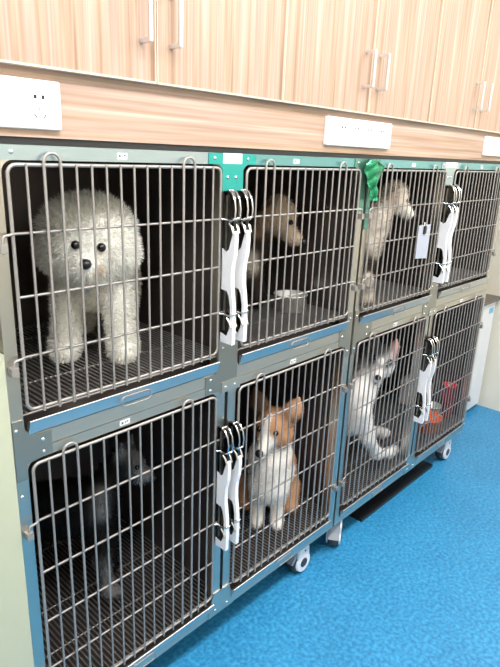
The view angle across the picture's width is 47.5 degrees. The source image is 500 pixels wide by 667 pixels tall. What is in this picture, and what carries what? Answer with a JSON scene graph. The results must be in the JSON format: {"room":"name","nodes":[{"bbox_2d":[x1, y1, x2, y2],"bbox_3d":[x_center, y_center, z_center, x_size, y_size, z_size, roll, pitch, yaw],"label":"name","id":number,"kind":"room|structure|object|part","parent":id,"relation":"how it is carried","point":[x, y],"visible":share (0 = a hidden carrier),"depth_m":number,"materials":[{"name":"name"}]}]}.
{"room":"veterinary clinic","nodes":[
{"label":"veterinary clinic","id":0,"kind":"room"},
{"bbox_2d":[0,353,33,666],"bbox_3d":[-1.334,0.807,0.449,0.104,1.155,2.364,18,23,40],"label":"wall","id":1,"kind":"structure","parent":0,"point":[16,650],"depth_m":1.19,"materials":[{"name":"grey paint"}]},
{"bbox_2d":[15,144,432,161],"bbox_3d":[-0.694,-0.415,1.756,0.060,2.750,5.550,18,23,40],"label":"wall","id":2,"kind":"structure","parent":0,"point":[15,144],"depth_m":2.13,"materials":[{"name":"beige paint"}]},
{"bbox_2d":[145,404,499,666],"bbox_3d":[0.049,1.174,1.469,2.130,0.050,5.550,18,23,40],"label":"floor","id":3,"kind":"structure","parent":0,"point":[416,582],"depth_m":2.11,"materials":[{"name":"blue carpet"}]},
{"bbox_2d":[0,144,367,666],"bbox_3d":[-0.268,0.228,1.794,0.661,1.533,1.206,18,23,40],"label":"cage","id":4,"kind":"object","parent":3,"relation":"on","point":[188,549],"visible":0.93,"depth_m":1.64,"materials":[{"name":"silver metal"}]},
{"bbox_3d":[-0.444,0.253,1.173,0.005,0.174,0.081,18,23,40],"label":"joint plate","id":5,"kind":"part","parent":4,"relation":"part of","materials":[{"name":"silver metal"}]},
{"bbox_2d":[30,188,143,364],"bbox_3d":[-0.408,-0.168,1.479,0.284,0.427,0.436,-3,18,-15],"label":"dog","id":6,"kind":"object","parent":4,"relation":"on","point":[70,198],"visible":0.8,"depth_m":1.33},
{"bbox_2d":[29,433,156,601],"bbox_3d":[-0.538,0.554,1.696,0.516,0.496,0.217,1,18,-5],"label":"dog","id":7,"kind":"object","parent":4,"relation":"on","point":[42,487],"visible":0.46,"depth_m":1.63},
{"bbox_3d":[-0.252,-0.129,1.244,0.012,0.505,0.575,18,23,40],"label":"door","id":8,"kind":"part","parent":4,"relation":"part of","materials":[{"name":"silver metal"}]},
{"bbox_2d":[16,323,219,434],"bbox_3d":[-0.476,0.072,1.514,0.597,0.034,0.524,18,23,40],"label":"tray","id":9,"kind":"object","parent":4,"relation":"on","point":[56,418],"depth_m":1.40,"materials":[{"name":"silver metal"}]},
{"bbox_3d":[-0.278,0.533,1.452,0.012,0.705,0.575,18,23,40],"label":"door","id":10,"kind":"part","parent":4,"relation":"part of","materials":[{"name":"silver metal"}]},
{"bbox_2d":[36,537,213,666],"bbox_3d":[-0.506,0.828,1.752,0.597,0.035,0.524,18,23,40],"label":"tray","id":11,"kind":"object","parent":4,"relation":"on","point":[144,656],"depth_m":1.73,"materials":[{"name":"silver metal"}]},
{"bbox_3d":[-0.090,0.836,1.782,0.005,0.084,0.106,18,23,40],"label":"joint plate","id":12,"kind":"part","parent":4,"relation":"part of","materials":[{"name":"silver metal"}]},
{"bbox_3d":[-0.075,0.087,1.530,0.005,0.144,0.118,18,23,40],"label":"joint plate","id":13,"kind":"part","parent":4,"relation":"part of","materials":[{"name":"silver metal"}]},
{"bbox_3d":[-0.052,0.142,1.572,0.005,0.031,0.072,18,23,40],"label":"joint plate","id":14,"kind":"part","parent":4,"relation":"part of","materials":[{"name":"silver metal"}]},
{"bbox_3d":[-0.041,-0.394,1.395,0.005,0.089,0.162,18,23,40],"label":"joint plate","id":15,"kind":"part","parent":4,"relation":"part of","materials":[{"name":"teal metal"}]},
{"bbox_2d":[238,387,303,531],"bbox_3d":[0.087,0.437,2.093,0.251,0.527,0.288,-4,19,-20],"label":"dog","id":16,"kind":"object","parent":4,"relation":"on","point":[259,394],"visible":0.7,"depth_m":2.00},
{"bbox_2d":[246,193,306,309],"bbox_3d":[-0.035,-0.294,1.974,0.457,0.399,0.223,2,17,-1],"label":"dog","id":17,"kind":"object","parent":4,"relation":"on","point":[259,211],"visible":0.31,"depth_m":1.91},
{"bbox_2d":[229,505,330,596],"bbox_3d":[-0.088,0.709,2.180,0.597,0.035,0.524,18,23,40],"label":"tray","id":18,"kind":"object","parent":4,"relation":"on","point":[235,589],"depth_m":2.04,"materials":[{"name":"silver metal"}]},
{"bbox_3d":[0.135,0.416,1.877,0.012,0.705,0.575,18,23,40],"label":"door","id":19,"kind":"part","parent":4,"relation":"part of","materials":[{"name":"silver metal"}]},
{"bbox_2d":[273,290,307,312],"bbox_3d":[0.141,-0.113,1.993,0.120,0.056,0.120,18,23,40],"label":"steel bowl","id":20,"kind":"object","parent":4,"relation":"on","point":[279,292],"visible":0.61,"depth_m":1.95,"materials":[{"name":"silver metal"}]},
{"bbox_2d":[237,303,349,364],"bbox_3d":[-0.058,-0.046,1.942,0.597,0.034,0.524,18,23,40],"label":"tray","id":21,"kind":"object","parent":4,"relation":"on","point":[255,354],"depth_m":1.81,"materials":[{"name":"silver metal"}]},
{"bbox_3d":[0.162,-0.245,1.669,0.012,0.505,0.575,18,23,40],"label":"door","id":22,"kind":"part","parent":4,"relation":"part of","materials":[{"name":"silver metal"}]},
{"bbox_3d":[0.329,0.009,1.958,0.005,0.160,0.071,18,23,40],"label":"joint plate","id":23,"kind":"part","parent":4,"relation":"part of","materials":[{"name":"silver metal"}]},
{"bbox_3d":[0.348,-0.469,1.807,0.005,0.163,0.071,18,23,40],"label":"joint plate","id":24,"kind":"part","parent":4,"relation":"part of","materials":[{"name":"teal"}]},
{"bbox_2d":[349,460,432,521],"bbox_3d":[0.699,0.753,2.778,0.080,0.014,0.682,18,23,40],"label":"strip","id":25,"kind":"object","parent":3,"relation":"on","point":[363,512],"visible":0.64,"depth_m":2.73,"materials":[{"name":"black plastic"}]},
{"bbox_2d":[325,159,499,545],"bbox_3d":[0.566,-0.008,2.650,0.661,1.533,1.206,18,23,40],"label":"cage","id":26,"kind":"object","parent":3,"relation":"on","point":[433,305],"visible":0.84,"depth_m":2.45,"materials":[{"name":"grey metal"}]},
{"bbox_2d":[0,136,499,163],"bbox_3d":[0.364,-0.575,1.844,0.020,0.013,2.454,18,23,40],"label":"trim","id":27,"kind":"structure","parent":26,"relation":"on","point":[3,139],"depth_m":1.33,"materials":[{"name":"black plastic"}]},
{"bbox_3d":[0.404,-0.013,2.034,0.005,0.160,0.118,18,23,40],"label":"joint plate","id":28,"kind":"part","parent":26,"relation":"part of","materials":[{"name":"silver metal"}]},
{"bbox_3d":[0.403,-0.457,1.873,0.005,0.223,0.063,18,23,40],"label":"joint plate","id":29,"kind":"part","parent":26,"relation":"part of","materials":[{"name":"teal"}]},
{"bbox_2d":[346,334,400,460],"bbox_3d":[0.401,0.285,2.483,0.651,0.607,0.344,-1,18,-11],"label":"dog","id":30,"kind":"object","parent":26,"relation":"on","point":[359,361],"visible":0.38,"depth_m":2.38},
{"bbox_2d":[364,157,383,200],"bbox_3d":[0.401,-0.497,1.832,0.016,0.135,0.114,18,23,40],"label":"plastic film","id":31,"kind":"object","parent":26,"relation":"hanging from","point":[373,170],"visible":1,"depth_m":1.82,"materials":[{"name":"green plastic"}]},
{"bbox_2d":[339,445,408,516],"bbox_3d":[0.328,0.592,2.607,0.597,0.035,0.524,18,23,40],"label":"tray","id":32,"kind":"object","parent":26,"relation":"on","point":[346,509],"depth_m":2.50,"materials":[{"name":"silver metal"}]},
{"bbox_3d":[0.556,0.297,2.308,0.012,0.705,0.575,18,23,40],"label":"door","id":33,"kind":"part","parent":26,"relation":"part of","materials":[{"name":"silver metal"}]},
{"bbox_2d":[360,179,416,305],"bbox_3d":[0.426,-0.361,2.163,0.273,0.448,0.420,18,23,40],"label":"dog","id":34,"kind":"object","parent":26,"relation":"on","point":[375,204],"visible":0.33,"depth_m":2.10},
{"bbox_2d":[359,294,431,324],"bbox_3d":[0.358,-0.164,2.369,0.597,0.034,0.524,18,23,40],"label":"tray","id":35,"kind":"object","parent":26,"relation":"on","point":[372,316],"depth_m":2.19,"materials":[{"name":"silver metal"}]},
{"bbox_3d":[0.582,-0.364,2.100,0.012,0.505,0.575,18,23,40],"label":"door","id":36,"kind":"part","parent":26,"relation":"part of","materials":[{"name":"silver metal"}]},
{"bbox_2d":[352,400,464,462],"bbox_3d":[0.746,0.473,3.035,0.597,0.035,0.524,18,23,40],"label":"tray","id":37,"kind":"object","parent":26,"relation":"on","point":[437,443],"depth_m":2.93,"materials":[{"name":"silver metal"}]},
{"bbox_3d":[0.744,0.600,2.638,0.005,0.084,0.106,18,23,40],"label":"joint plate","id":38,"kind":"part","parent":26,"relation":"part of","materials":[{"name":"silver metal"}]},
{"bbox_2d":[398,374,432,405],"bbox_3d":[0.921,0.328,3.159,0.145,0.160,0.106,18,23,40],"label":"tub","id":39,"kind":"object","parent":26,"relation":"on","point":[404,377],"visible":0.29,"depth_m":3.15,"materials":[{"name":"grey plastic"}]},
{"bbox_2d":[415,222,430,258],"bbox_3d":[0.667,-0.355,2.184,0.008,0.143,0.098,18,23,40],"label":"card","id":40,"kind":"object","parent":26,"relation":"attached to","point":[423,230],"visible":1,"depth_m":2.18,"materials":[{"name":"white"}]},
{"bbox_2d":[418,410,441,433],"bbox_3d":[0.900,0.451,2.913,0.162,0.070,0.162,18,23,40],"label":"basin","id":41,"kind":"object","parent":26,"relation":"on","point":[421,430],"visible":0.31,"depth_m":2.86,"materials":[{"name":"orange plastic"}]},
{"bbox_3d":[0.759,-0.149,2.385,0.005,0.144,0.118,18,23,40],"label":"joint plate","id":42,"kind":"part","parent":26,"relation":"part of","materials":[{"name":"silver metal"}]},
{"bbox_3d":[0.782,-0.094,2.428,0.005,0.031,0.072,18,23,40],"label":"joint plate","id":43,"kind":"part","parent":26,"relation":"part of","materials":[{"name":"silver metal"}]},
{"bbox_2d":[431,401,440,412],"bbox_3d":[0.964,0.415,3.023,0.098,0.079,0.098,18,23,40],"label":"dish","id":44,"kind":"object","parent":26,"relation":"on","point":[432,401],"visible":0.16,"depth_m":3.03,"materials":[{"name":"white"}]},
{"bbox_2d":[440,381,457,417],"bbox_3d":[1.059,0.357,3.042,0.080,0.184,0.080,18,23,40],"label":"cup","id":45,"kind":"object","parent":26,"relation":"on","point":[446,381],"visible":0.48,"depth_m":3.02,"materials":[{"name":"red plastic"}]},
{"bbox_3d":[0.970,0.180,2.732,0.012,0.705,0.575,18,23,40],"label":"door","id":46,"kind":"part","parent":26,"relation":"part of","materials":[{"name":"silver metal"}]},
{"bbox_3d":[0.793,-0.630,2.251,0.005,0.089,0.162,18,23,40],"label":"joint plate","id":47,"kind":"part","parent":26,"relation":"part of","materials":[{"name":"silver metal"}]},
{"bbox_2d":[437,276,488,298],"bbox_3d":[0.776,-0.282,2.798,0.597,0.034,0.524,18,23,40],"label":"tray","id":48,"kind":"object","parent":26,"relation":"on","point":[456,289],"depth_m":2.62,"materials":[{"name":"silver metal"}]},
{"bbox_3d":[0.996,-0.481,2.524,0.012,0.505,0.575,18,23,40],"label":"door","id":49,"kind":"part","parent":26,"relation":"part of","materials":[{"name":"silver metal"}]},
{"bbox_2d":[467,294,499,409],"bbox_3d":[1.183,0.125,3.609,0.500,0.752,0.545,18,23,40],"label":"appliance","id":50,"kind":"object","parent":3,"relation":"on","point":[490,300],"visible":0.17,"depth_m":3.56,"materials":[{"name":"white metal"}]},
{"bbox_2d":[454,162,499,411],"bbox_3d":[2.024,-0.704,3.019,2.130,2.750,0.060,18,23,40],"label":"wall","id":51,"kind":"structure","parent":0,"point":[489,397],"depth_m":3.65,"materials":[{"name":"beige paint"}]},
{"bbox_2d":[0,0,287,101],"bbox_3d":[-0.311,-0.950,1.179,0.434,0.814,0.810,18,23,40],"label":"upper cabinet","id":52,"kind":"object","parent":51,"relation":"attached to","point":[236,48],"visible":0.99,"depth_m":1.16,"materials":[{"name":"brown wood"}]},
{"bbox_3d":[-0.324,-0.871,0.925,0.020,0.814,0.403,18,23,40],"label":"door","id":53,"kind":"part","parent":52,"relation":"part of","materials":[{"name":"brown wood"}]},
{"bbox_3d":[-0.203,-0.625,1.109,0.035,0.104,0.008,18,23,40],"label":"handle","id":54,"kind":"part","parent":52,"relation":"part of","materials":[{"name":"silver metal"}]},
{"bbox_3d":[-0.150,-0.640,1.162,0.035,0.104,0.008,18,23,40],"label":"handle","id":55,"kind":"part","parent":52,"relation":"part of","materials":[{"name":"silver metal"}]},
{"bbox_3d":[-0.046,-0.949,1.210,0.020,0.814,0.403,18,23,40],"label":"door","id":56,"kind":"part","parent":52,"relation":"part of","materials":[{"name":"brown wood"}]},
{"bbox_2d":[0,63,499,160],"bbox_3d":[0.048,-0.563,1.490,0.025,0.152,4.850,18,23,40],"label":"wood wall panel","id":57,"kind":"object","parent":51,"relation":"attached to","point":[94,108],"depth_m":1.32,"materials":[{"name":"brown wood"}]},
{"bbox_2d":[0,75,61,130],"bbox_3d":[-0.416,-0.405,0.995,0.010,0.084,0.182,18,23,40],"label":"wall socket","id":58,"kind":"object","parent":57,"relation":"attached to","point":[25,103],"visible":1,"depth_m":1.01,"materials":[{"name":"white plastic"}]},
{"bbox_2d":[34,94,45,117],"bbox_3d":[-0.380,-0.410,1.027,0.002,0.040,0.025,18,23,40],"label":"outlet","id":59,"kind":"object","parent":58,"relation":"attached to","point":[39,99],"depth_m":1.03,"materials":[{"name":"white plastic"}]},
{"bbox_2d":[323,116,391,148],"bbox_3d":[0.338,-0.621,1.767,0.010,0.080,0.374,18,23,40],"label":"wall socket","id":60,"kind":"object","parent":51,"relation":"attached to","point":[338,131],"visible":1,"depth_m":1.75,"materials":[{"name":"white plastic"}]},
{"bbox_2d":[279,0,443,122],"bbox_3d":[0.246,-1.107,1.750,0.434,0.814,0.811,18,23,40],"label":"upper cabinet","id":61,"kind":"object","parent":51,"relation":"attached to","point":[378,58],"visible":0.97,"depth_m":1.67,"materials":[{"name":"brown wood"}]},
{"bbox_3d":[0.233,-1.028,1.497,0.020,0.814,0.407,18,23,40],"label":"door","id":62,"kind":"part","parent":61,"relation":"part of","materials":[{"name":"brown wood"}]},
{"bbox_3d":[0.356,-0.783,1.682,0.035,0.104,0.008,18,23,40],"label":"handle","id":63,"kind":"part","parent":61,"relation":"part of","materials":[{"name":"silver metal"}]},
{"bbox_3d":[0.408,-0.798,1.736,0.035,0.104,0.008,18,23,40],"label":"handle","id":64,"kind":"part","parent":61,"relation":"part of","materials":[{"name":"silver metal"}]},
{"bbox_3d":[0.512,-1.107,1.782,0.020,0.814,0.400,18,23,40],"label":"door","id":65,"kind":"part","parent":61,"relation":"part of","materials":[{"name":"brown wood"}]},
{"bbox_2d":[427,0,499,133],"bbox_3d":[0.800,-1.264,2.318,0.434,0.814,0.803,18,23,40],"label":"upper cabinet","id":66,"kind":"object","parent":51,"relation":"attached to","point":[466,85],"visible":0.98,"depth_m":2.16,"materials":[{"name":"brown wood"}]},
{"bbox_3d":[0.906,-0.938,2.246,0.035,0.104,0.008,18,23,40],"label":"handle","id":67,"kind":"part","parent":66,"relation":"part of","materials":[{"name":"silver metal"}]},
{"bbox_3d":[1.062,-1.263,2.347,0.020,0.814,0.402,18,23,40],"label":"door","id":68,"kind":"part","parent":66,"relation":"part of","materials":[{"name":"brown wood"}]},
{"bbox_3d":[0.959,-0.953,2.300,0.035,0.104,0.008,18,23,40],"label":"handle","id":69,"kind":"part","parent":66,"relation":"part of","materials":[{"name":"silver metal"}]},
{"bbox_2d":[482,136,499,156],"bbox_3d":[1.068,-0.828,2.516,0.010,0.080,0.202,18,23,40],"label":"wall socket","id":70,"kind":"object","parent":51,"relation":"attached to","point":[491,146],"visible":1,"depth_m":2.50,"materials":[{"name":"white plastic"}]}
]}

